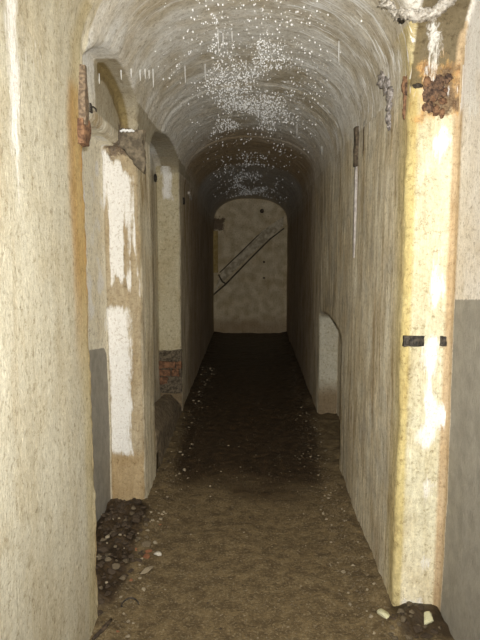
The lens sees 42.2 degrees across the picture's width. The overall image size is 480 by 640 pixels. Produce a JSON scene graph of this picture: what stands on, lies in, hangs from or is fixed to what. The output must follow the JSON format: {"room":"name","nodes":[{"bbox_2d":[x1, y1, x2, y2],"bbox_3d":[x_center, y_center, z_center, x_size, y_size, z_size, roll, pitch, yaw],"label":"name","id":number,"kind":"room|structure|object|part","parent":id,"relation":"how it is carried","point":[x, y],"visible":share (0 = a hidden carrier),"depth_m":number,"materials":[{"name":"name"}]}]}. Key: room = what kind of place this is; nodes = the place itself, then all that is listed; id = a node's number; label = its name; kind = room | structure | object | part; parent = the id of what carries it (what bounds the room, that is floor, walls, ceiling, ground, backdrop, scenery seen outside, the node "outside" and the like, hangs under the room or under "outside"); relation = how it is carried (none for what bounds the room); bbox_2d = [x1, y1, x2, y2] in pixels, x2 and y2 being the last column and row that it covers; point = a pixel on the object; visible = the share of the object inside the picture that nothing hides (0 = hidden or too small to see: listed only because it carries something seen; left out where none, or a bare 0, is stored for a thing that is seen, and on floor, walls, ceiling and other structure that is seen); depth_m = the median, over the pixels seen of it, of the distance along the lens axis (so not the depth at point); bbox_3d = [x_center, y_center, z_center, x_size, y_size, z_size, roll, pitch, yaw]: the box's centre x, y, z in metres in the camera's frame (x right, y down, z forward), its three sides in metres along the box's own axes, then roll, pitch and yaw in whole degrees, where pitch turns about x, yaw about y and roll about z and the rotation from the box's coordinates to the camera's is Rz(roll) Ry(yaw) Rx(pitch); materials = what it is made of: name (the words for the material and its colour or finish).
{"room":"underground tunnel corridor","nodes":[
{"label":"underground tunnel corridor","id":0,"kind":"room"},
{"bbox_2d":[0,0,213,639],"bbox_3d":[-0.619,-0.133,4.246,0.214,2.377,11.567,0,7,1],"label":"wall","id":1,"kind":"structure","parent":0,"point":[105,268],"depth_m":2.12,"materials":[{"name":"paint"}]},
{"bbox_2d":[77,64,91,146],"bbox_3d":[-0.551,-0.751,2.183,0.044,0.277,0.089,0,7,1],"label":"bar","id":2,"kind":"object","parent":1,"relation":"attached to","point":[84,130],"visible":1,"depth_m":2.16,"materials":[{"name":"brown metal"}]},
{"bbox_2d":[89,103,96,112],"bbox_3d":[-0.629,-0.897,2.646,0.023,0.040,0.070,2,8,14],"label":"wall hook","id":3,"kind":"object","parent":1,"relation":"attached to","point":[91,107],"visible":0.66,"depth_m":2.62,"materials":[{"name":"metal"}]},
{"bbox_3d":[-0.634,-0.895,2.627,0.021,0.040,0.031,0,7,1],"label":"plate","id":4,"kind":"part","parent":3,"relation":"part of","materials":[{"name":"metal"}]},
{"bbox_2d":[119,128,145,174],"bbox_3d":[-0.571,-0.897,3.304,0.150,0.239,0.073,0,7,1],"label":"broken impost","id":5,"kind":"object","parent":1,"relation":"attached to","point":[132,142],"visible":0.95,"depth_m":3.28,"materials":[{"name":"stone"}]},
{"bbox_2d":[159,349,182,393],"bbox_3d":[-0.604,0.445,5.380,0.212,0.390,0.080,0,7,3],"label":"brickwork","id":6,"kind":"object","parent":1,"relation":"attached to","point":[170,362],"visible":0.96,"depth_m":5.36,"materials":[{"name":"red brick"}]},
{"bbox_2d":[7,0,419,220],"bbox_3d":[0.062,-1.220,4.093,1.201,0.802,11.576,0,7,1],"label":"ceiling","id":7,"kind":"structure","parent":0,"point":[130,32],"depth_m":3.31,"materials":[{"name":"paint"}]},
{"bbox_2d":[155,0,361,202],"bbox_3d":[0.095,-1.513,5.453,1.008,0.526,7.992,0,7,1],"label":"water droplets","id":8,"kind":"object","parent":7,"relation":"attached to","point":[263,41],"visible":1,"depth_m":4.07},
{"bbox_2d":[397,18,404,23],"bbox_3d":[0.589,-1.087,2.240,0.043,0.033,0.067,0,7,1],"label":"stub","id":9,"kind":"object","parent":7,"relation":"attached to","point":[399,20],"visible":0.36,"depth_m":2.24,"materials":[{"name":"black metal"}]},
{"bbox_2d":[377,0,456,22],"bbox_3d":[0.605,-1.111,2.197,0.314,0.131,0.126,7,10,44],"label":"crust","id":10,"kind":"object","parent":7,"relation":"attached to","point":[422,14],"visible":0.98,"depth_m":2.16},
{"bbox_2d":[213,198,287,332],"bbox_3d":[0.166,-0.806,9.975,1.183,2.249,0.018,0,7,1],"label":"wall","id":11,"kind":"structure","parent":0,"point":[249,302],"depth_m":9.98,"materials":[{"name":"paint"}]},
{"bbox_2d":[213,231,217,272],"bbox_3d":[-0.394,-1.088,9.936,0.093,0.665,0.057,0,7,1],"label":"strip","id":12,"kind":"object","parent":11,"relation":"attached to","point":[215,233],"visible":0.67,"depth_m":9.91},
{"bbox_2d":[213,216,283,295],"bbox_3d":[0.131,-1.015,9.923,1.133,1.272,0.075,0,7,1],"label":"scar","id":13,"kind":"object","parent":11,"relation":"attached to","point":[263,236],"visible":0.97,"depth_m":9.90,"materials":[{"name":"grey concrete"}]},
{"bbox_2d":[90,331,454,639],"bbox_3d":[0.074,0.896,4.389,1.720,0.125,11.720,0,7,1],"label":"floor","id":14,"kind":"structure","parent":0,"point":[235,357],"depth_m":3.20,"materials":[{"name":"brown soil"}]},
{"bbox_2d":[92,618,111,639],"bbox_3d":[-0.521,1.177,2.372,0.020,0.019,0.128,3,8,21],"label":"stick","id":15,"kind":"object","parent":14,"relation":"on","point":[103,628],"visible":1,"depth_m":2.36,"materials":[{"name":"brown wood"}]},
{"bbox_2d":[97,546,107,552],"bbox_3d":[-0.656,1.090,2.952,0.056,0.034,0.060,-4,9,-31],"label":"rubble piece","id":16,"kind":"object","parent":14,"relation":"on","point":[103,549],"visible":0.94,"depth_m":2.94,"materials":[{"name":"stone"}]},
{"bbox_2d":[107,568,115,574],"bbox_3d":[-0.567,1.108,2.745,0.038,0.025,0.041,-3,8,-20],"label":"rubble piece","id":17,"kind":"object","parent":14,"relation":"on","point":[111,571],"visible":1,"depth_m":2.74,"materials":[{"name":"stone"}]},
{"bbox_2d":[112,563,119,569],"bbox_3d":[-0.555,1.101,2.783,0.038,0.027,0.030,-2,8,-15],"label":"rubble piece","id":18,"kind":"object","parent":14,"relation":"on","point":[115,566],"visible":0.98,"depth_m":2.77,"materials":[{"name":"beige stone"}]},
{"bbox_2d":[121,597,138,606],"bbox_3d":[-0.456,1.159,2.558,0.075,0.018,0.042,-3,8,-21],"label":"wire","id":19,"kind":"object","parent":14,"relation":"on","point":[135,599],"visible":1,"depth_m":2.57,"materials":[{"name":"metal"}]},
{"bbox_2d":[131,517,139,522],"bbox_3d":[-0.535,1.032,3.209,0.045,0.024,0.049,1,7,7],"label":"rubble piece","id":20,"kind":"object","parent":14,"relation":"on","point":[134,519],"visible":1,"depth_m":3.20,"materials":[{"name":"brown stone"}]},
{"bbox_2d":[133,499,142,504],"bbox_3d":[-0.563,1.002,3.425,0.053,0.028,0.048,-3,8,-20],"label":"rubble piece","id":21,"kind":"object","parent":14,"relation":"on","point":[138,501],"visible":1,"depth_m":3.41,"materials":[{"name":"stone"}]},
{"bbox_2d":[142,540,150,546],"bbox_3d":[-0.460,1.102,3.058,0.047,0.037,0.038,-2,7,-12],"label":"rubble piece","id":22,"kind":"object","parent":14,"relation":"on","point":[147,543],"visible":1,"depth_m":3.05,"materials":[{"name":"beige stone"}]},
{"bbox_2d":[143,553,149,558],"bbox_3d":[-0.445,1.123,2.956,0.037,0.022,0.026,4,8,28],"label":"chip","id":23,"kind":"object","parent":14,"relation":"on","point":[147,556],"visible":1,"depth_m":2.95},
{"bbox_2d":[140,566,153,573],"bbox_3d":[-0.425,1.139,2.838,0.032,0.018,0.086,4,8,27],"label":"stone","id":24,"kind":"object","parent":14,"relation":"on","point":[147,569],"visible":1,"depth_m":2.83,"materials":[{"name":"beige stone"}]},
{"bbox_2d":[154,394,181,470],"bbox_3d":[-0.592,0.760,4.685,0.165,0.478,1.413,0,7,1],"label":"bank","id":25,"kind":"object","parent":14,"relation":"on","point":[168,410],"visible":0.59,"depth_m":4.52,"materials":[{"name":"brown soil"}]},
{"bbox_2d":[99,365,396,639],"bbox_3d":[0.071,0.892,4.701,1.155,0.052,5.507,0,7,1],"label":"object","id":26,"kind":"structure","parent":14,"relation":"on","point":[205,365],"depth_m":3.13,"materials":[{"name":"brown stone"}]},
{"bbox_2d":[377,608,389,618],"bbox_3d":[0.574,1.165,2.472,0.046,0.027,0.071,-5,9,-32],"label":"lump","id":27,"kind":"object","parent":14,"relation":"on","point":[381,612],"visible":0.95,"depth_m":2.46,"materials":[{"name":"beige stone"}]},
{"bbox_2d":[397,608,403,613],"bbox_3d":[0.634,1.154,2.462,0.032,0.019,0.026,-1,7,-6],"label":"rubble piece","id":28,"kind":"object","parent":14,"relation":"on","point":[400,610],"visible":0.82,"depth_m":2.45,"materials":[{"name":"brown stone"}]},
{"bbox_2d":[401,615,406,621],"bbox_3d":[0.628,1.151,2.395,0.026,0.019,0.028,3,8,23],"label":"rubble piece","id":29,"kind":"object","parent":14,"relation":"on","point":[403,618],"visible":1,"depth_m":2.39,"materials":[{"name":"stone"}]},
{"bbox_2d":[406,634,412,639],"bbox_3d":[0.634,1.187,2.328,0.026,0.015,0.024,4,9,31],"label":"rubble piece","id":30,"kind":"object","parent":14,"relation":"on","point":[408,636],"visible":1,"depth_m":2.32,"materials":[{"name":"stone"}]},
{"bbox_2d":[406,601,413,606],"bbox_3d":[0.674,1.132,2.475,0.033,0.020,0.027,-4,9,-31],"label":"rubble piece","id":31,"kind":"object","parent":14,"relation":"on","point":[409,604],"visible":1,"depth_m":2.47,"materials":[{"name":"stone"}]},
{"bbox_2d":[413,625,422,632],"bbox_3d":[0.674,1.170,2.355,0.031,0.018,0.035,-2,8,-14],"label":"rubble piece","id":32,"kind":"object","parent":14,"relation":"on","point":[417,628],"visible":1,"depth_m":2.35,"materials":[{"name":"brown stone"}]},
{"bbox_2d":[421,632,432,638],"bbox_3d":[0.698,1.183,2.325,0.046,0.018,0.038,2,8,13],"label":"rubble piece","id":33,"kind":"object","parent":14,"relation":"on","point":[424,635],"visible":1,"depth_m":2.32,"materials":[{"name":"brown stone"}]},
{"bbox_2d":[424,611,433,624],"bbox_3d":[0.729,1.153,2.407,0.037,0.033,0.066,2,7,12],"label":"lump","id":34,"kind":"object","parent":14,"relation":"on","point":[428,618],"visible":1,"depth_m":2.39,"materials":[{"name":"beige stone"}]},
{"bbox_2d":[287,0,479,639],"bbox_3d":[0.744,-0.219,4.210,0.209,2.557,11.566,0,7,1],"label":"wall","id":35,"kind":"structure","parent":0,"point":[409,416],"depth_m":2.46,"materials":[{"name":"paint"}]},
{"bbox_2d":[352,126,358,257],"bbox_3d":[0.641,-0.700,3.440,0.040,0.714,0.074,0,7,1],"label":"metal strip","id":36,"kind":"object","parent":35,"relation":"attached to","point":[356,129],"visible":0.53,"depth_m":3.42,"materials":[{"name":"grey metal"}]},
{"bbox_2d":[376,71,393,130],"bbox_3d":[0.625,-0.939,2.655,0.048,0.282,0.236,-1,7,-5],"label":"crust","id":37,"kind":"object","parent":35,"relation":"attached to","point":[383,82],"visible":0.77,"depth_m":2.60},
{"bbox_2d":[401,75,407,118],"bbox_3d":[0.621,-0.831,2.325,0.039,0.166,0.038,0,7,1],"label":"strap","id":38,"kind":"object","parent":35,"relation":"attached to","point":[404,88],"visible":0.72,"depth_m":2.32,"materials":[{"name":"brown metal"}]},
{"bbox_2d":[402,335,424,346],"bbox_3d":[0.667,0.081,2.393,0.084,0.046,0.037,0,7,1],"label":"hinge plate","id":39,"kind":"object","parent":35,"relation":"attached to","point":[413,341],"visible":1,"depth_m":2.38,"materials":[{"name":"metal"}]},
{"bbox_2d":[412,73,453,118],"bbox_3d":[0.702,-0.818,2.271,0.151,0.164,0.024,0,7,0],"label":"rusted ironwork","id":40,"kind":"object","parent":35,"relation":"attached to","point":[432,89],"visible":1,"depth_m":2.26,"materials":[{"name":"metal"}]},
{"bbox_2d":[440,336,446,346],"bbox_3d":[0.779,0.080,2.392,0.028,0.042,0.034,0,7,1],"label":"stub","id":41,"kind":"object","parent":35,"relation":"attached to","point":[443,342],"visible":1,"depth_m":2.38,"materials":[{"name":"grey metal"}]}
]}

